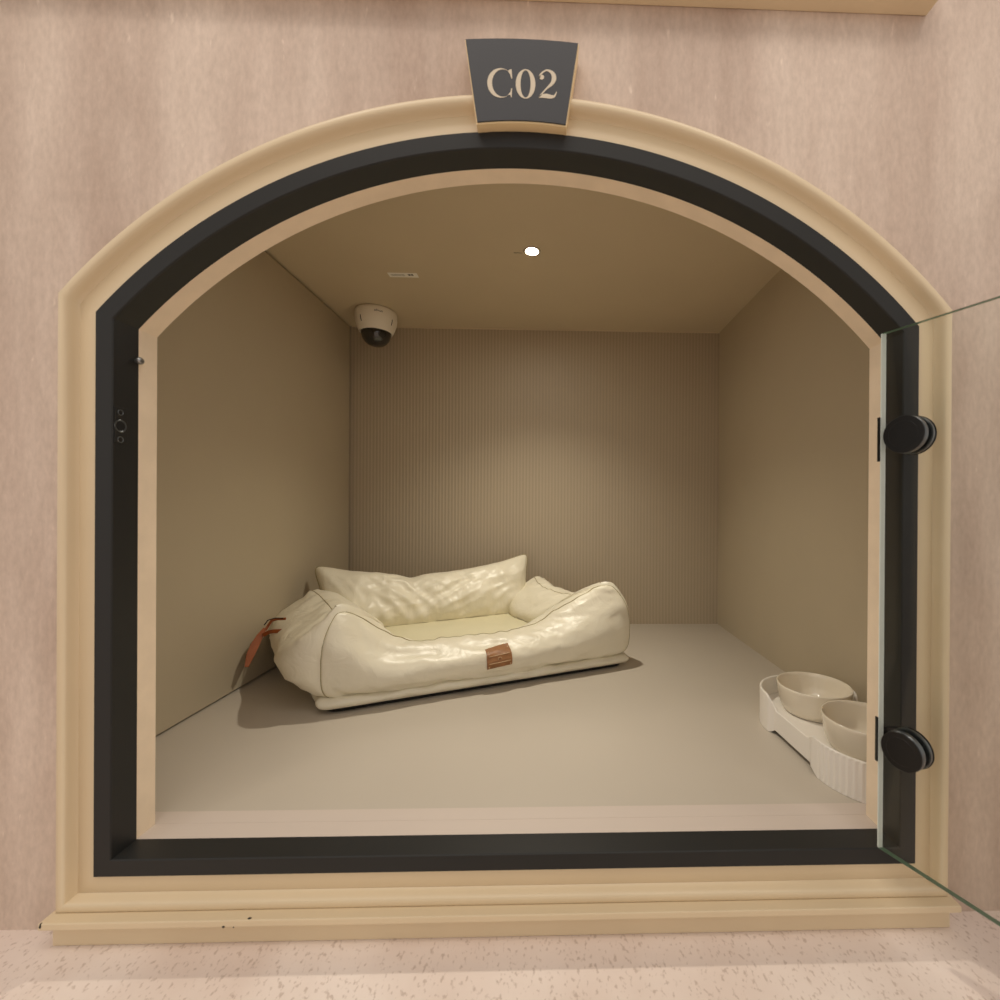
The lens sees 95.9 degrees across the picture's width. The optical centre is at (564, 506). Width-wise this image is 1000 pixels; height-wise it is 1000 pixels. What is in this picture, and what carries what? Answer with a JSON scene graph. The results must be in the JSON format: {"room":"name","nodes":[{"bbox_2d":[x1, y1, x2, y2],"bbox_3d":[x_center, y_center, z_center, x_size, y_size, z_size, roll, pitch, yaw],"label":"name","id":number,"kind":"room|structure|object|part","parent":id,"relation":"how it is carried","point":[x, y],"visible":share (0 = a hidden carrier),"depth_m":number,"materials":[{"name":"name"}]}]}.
{"room":"pet boarding facility","nodes":[
{"label":"pet boarding facility","id":0,"kind":"room"},
{"bbox_2d":[156,251,349,734],"bbox_3d":[-0.758,-0.111,1.088,0.018,1.056,0.996,0,0,-2],"label":"wall","id":1,"kind":"structure","parent":0,"point":[253,375],"depth_m":1.04,"materials":[{"name":"beige laminate"}]},
{"bbox_2d":[0,0,999,929],"bbox_3d":[-0.011,-0.841,0.585,4.800,2.720,0.049,0,0,-2],"label":"wall","id":2,"kind":"structure","parent":0,"point":[109,109],"depth_m":0.56,"materials":[{"name":"wood"}]},
{"bbox_2d":[114,406,127,443],"bbox_3d":[-0.540,-0.099,0.545,0.001,0.043,0.017,0,0,-2],"label":"strike plate","id":3,"kind":"object","parent":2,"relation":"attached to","point":[120,414],"visible":1,"depth_m":0.55,"materials":[{"name":"black metal"}]},
{"bbox_2d":[134,357,143,364],"bbox_3d":[-0.537,-0.184,0.565,0.008,0.009,0.009,0,0,-2],"label":"stud","id":4,"kind":"object","parent":2,"relation":"attached to","point":[139,360],"visible":1,"depth_m":0.56,"materials":[{"name":"silver metal"}]},
{"bbox_2d":[38,894,961,945],"bbox_3d":[-0.061,0.500,0.544,1.088,0.038,0.034,0,0,-2],"label":"trim","id":5,"kind":"structure","parent":2,"relation":"attached to","point":[355,923],"depth_m":0.54,"materials":[{"name":"beige paint"}]},
{"bbox_2d":[55,95,951,912],"bbox_3d":[-0.058,-0.008,0.550,1.079,0.982,0.021,0,0,-2],"label":"trim","id":6,"kind":"structure","parent":2,"relation":"attached to","point":[77,890],"depth_m":0.55,"materials":[{"name":"beige paint"}]},
{"bbox_2d":[93,132,918,876],"bbox_3d":[-0.059,-0.007,0.565,1.007,0.907,0.034,0,0,-2],"label":"trim","id":7,"kind":"structure","parent":2,"relation":"attached to","point":[117,852],"depth_m":0.56,"materials":[{"name":"black metal"}]},
{"bbox_2d":[137,814,876,838],"bbox_3d":[-0.062,0.435,0.597,0.967,0.018,0.027,0,0,-2],"label":"trim","id":8,"kind":"structure","parent":2,"relation":"attached to","point":[791,822],"depth_m":0.60,"materials":[{"name":"beige wood"}]},
{"bbox_2d":[136,169,880,838],"bbox_3d":[-0.059,-0.007,0.596,1.004,0.903,0.027,0,0,-2],"label":"trim","id":9,"kind":"structure","parent":2,"relation":"attached to","point":[165,315],"depth_m":0.59,"materials":[{"name":"beige wood"}]},
{"bbox_2d":[155,803,865,823],"bbox_3d":[-0.075,0.427,0.622,1.324,0.002,0.024,0,0,-2],"label":"trim","id":10,"kind":"structure","parent":2,"relation":"attached to","point":[261,816],"depth_m":0.62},
{"bbox_2d":[465,38,578,134],"bbox_3d":[-0.051,-0.508,0.546,0.137,0.103,0.025,0,0,-2],"label":"number plate","id":11,"kind":"object","parent":2,"relation":"attached to","point":[518,85],"visible":1,"depth_m":0.53,"materials":[{"name":"grey metal"}]},
{"bbox_2d":[521,0,937,15],"bbox_3d":[-0.283,-0.648,0.542,1.496,0.029,0.022,0,0,-2],"label":"trim","id":12,"kind":"structure","parent":2,"relation":"attached to","point":[895,7],"depth_m":0.56,"materials":[{"name":"beige paint"}]},
{"bbox_2d":[875,296,999,925],"bbox_3d":[0.592,0.106,0.138,0.041,0.638,0.934,0,0,-24],"label":"door","id":13,"kind":"structure","parent":2,"relation":"in","point":[905,748],"depth_m":0.54,"materials":[{"name":"clear glass"}]},
{"bbox_3d":[0.408,-0.084,0.560,0.034,0.055,0.004,0,0,-5],"label":"mounting arm","id":14,"kind":"part","parent":13,"relation":"part of","materials":[{"name":"silver metal"}]},
{"bbox_3d":[0.406,0.289,0.560,0.034,0.055,0.004,0,0,-5],"label":"mounting arm","id":15,"kind":"part","parent":13,"relation":"part of","materials":[{"name":"silver metal"}]},
{"bbox_2d":[0,911,999,999],"bbox_3d":[0.017,0.547,-0.719,6.000,0.050,2.660,0,0,-2],"label":"floor","id":16,"kind":"structure","parent":0,"point":[961,960],"depth_m":0.50,"materials":[{"name":"stone"}]},
{"bbox_2d":[155,624,861,811],"bbox_3d":[-0.099,0.435,1.128,1.408,0.020,1.038,0,0,-2],"label":"floor","id":17,"kind":"structure","parent":0,"point":[677,722],"depth_m":0.80,"materials":[{"name":"beige plastic"}]},
{"bbox_2d":[244,554,629,711],"bbox_3d":[-0.321,0.292,1.223,0.906,0.262,0.505,0,0,-22],"label":"dog bed","id":18,"kind":"object","parent":17,"relation":"on","point":[361,639],"visible":1,"depth_m":1.11,"materials":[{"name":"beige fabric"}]},
{"bbox_2d":[316,555,526,626],"bbox_3d":[-0.407,0.268,1.371,0.636,0.212,0.169,0,0,-24],"label":"cushion","id":19,"kind":"object","parent":18,"relation":"on","point":[494,594],"depth_m":1.32,"materials":[{"name":"beige leather"}]},
{"bbox_3d":[-0.298,0.362,1.245,0.561,0.052,0.308,0,0,-24],"label":"mattress","id":20,"kind":"part","parent":18,"relation":"part of","materials":[{"name":"beige fabric"}]},
{"bbox_2d":[311,652,628,709],"bbox_3d":[-0.282,0.403,1.215,0.820,0.032,0.430,0,0,-24],"label":"piping","id":21,"kind":"object","parent":18,"relation":"on","point":[348,699],"depth_m":1.01,"materials":[{"name":"beige leather"}]},
{"bbox_2d":[759,675,865,803],"bbox_3d":[0.485,0.395,0.793,0.190,0.070,0.334,0,0,-2],"label":"stand","id":22,"kind":"object","parent":17,"relation":"on","point":[845,774],"visible":0.44,"depth_m":0.74,"materials":[{"name":"white plastic"}]},
{"bbox_2d":[776,672,853,722],"bbox_3d":[0.484,0.370,0.868,0.130,0.052,0.130,0,0,-2],"label":"pet bowl","id":23,"kind":"object","parent":22,"relation":"in","point":[802,694],"visible":0.79,"depth_m":0.88,"materials":[{"name":"beige ceramic"}]},
{"bbox_2d":[821,700,866,761],"bbox_3d":[0.494,0.370,0.731,0.130,0.052,0.130,0,0,-2],"label":"pet bowl","id":24,"kind":"object","parent":22,"relation":"in","point":[844,722],"visible":0.48,"depth_m":0.74,"materials":[{"name":"beige ceramic"}]},
{"bbox_2d":[265,183,780,331],"bbox_3d":[-0.093,-0.650,1.126,1.408,0.020,1.037,0,0,-2],"label":"ceiling","id":25,"kind":"structure","parent":0,"point":[605,261],"depth_m":1.17,"materials":[{"name":"beige paint"}]},
{"bbox_2d":[354,304,396,347],"bbox_3d":[-0.621,-0.587,1.477,0.131,0.114,0.131,0,0,-2],"label":"security camera","id":26,"kind":"object","parent":25,"relation":"attached to","point":[376,324],"visible":1,"depth_m":1.44,"materials":[{"name":"beige plastic"}]},
{"bbox_2d":[388,273,418,277],"bbox_3d":[-0.446,-0.642,1.239,0.080,0.001,0.023,0,0,-2],"label":"paper label","id":27,"kind":"object","parent":25,"relation":"attached to","point":[411,275],"visible":1,"depth_m":1.24,"materials":[{"name":"white paper"}]},
{"bbox_2d":[523,246,540,256],"bbox_3d":[-0.081,-0.638,1.118,0.044,0.002,0.044,0,0,-2],"label":"recessed light","id":28,"kind":"object","parent":25,"relation":"in","point":[532,251],"visible":1,"depth_m":1.12,"materials":[{"name":"beige plastic"}]},
{"bbox_2d":[526,248,537,254],"bbox_3d":[-0.081,-0.638,1.118,0.030,0.001,0.030,0,0,-2],"label":"diffuser","id":29,"kind":"object","parent":28,"relation":"attached to","point":[529,251],"depth_m":1.12,"materials":[{"name":"white plastic"}]},
{"bbox_2d":[348,326,718,623],"bbox_3d":[-0.110,-0.108,1.625,1.408,1.065,0.020,0,0,-2],"label":"wall","id":30,"kind":"structure","parent":0,"point":[592,457],"depth_m":1.62,"materials":[{"name":"laminate"}]},
{"bbox_2d":[352,326,719,332],"bbox_3d":[-0.094,-0.639,1.613,1.324,0.004,0.004,0,0,-2],"label":"trim","id":31,"kind":"structure","parent":30,"relation":"attached to","point":[352,326],"depth_m":1.61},
{"bbox_2d":[718,269,869,702],"bbox_3d":[0.588,-0.103,1.131,0.020,1.065,1.007,0,0,-2],"label":"wall","id":32,"kind":"structure","parent":0,"point":[793,480],"depth_m":1.12,"materials":[{"name":"beige laminate"}]}
]}

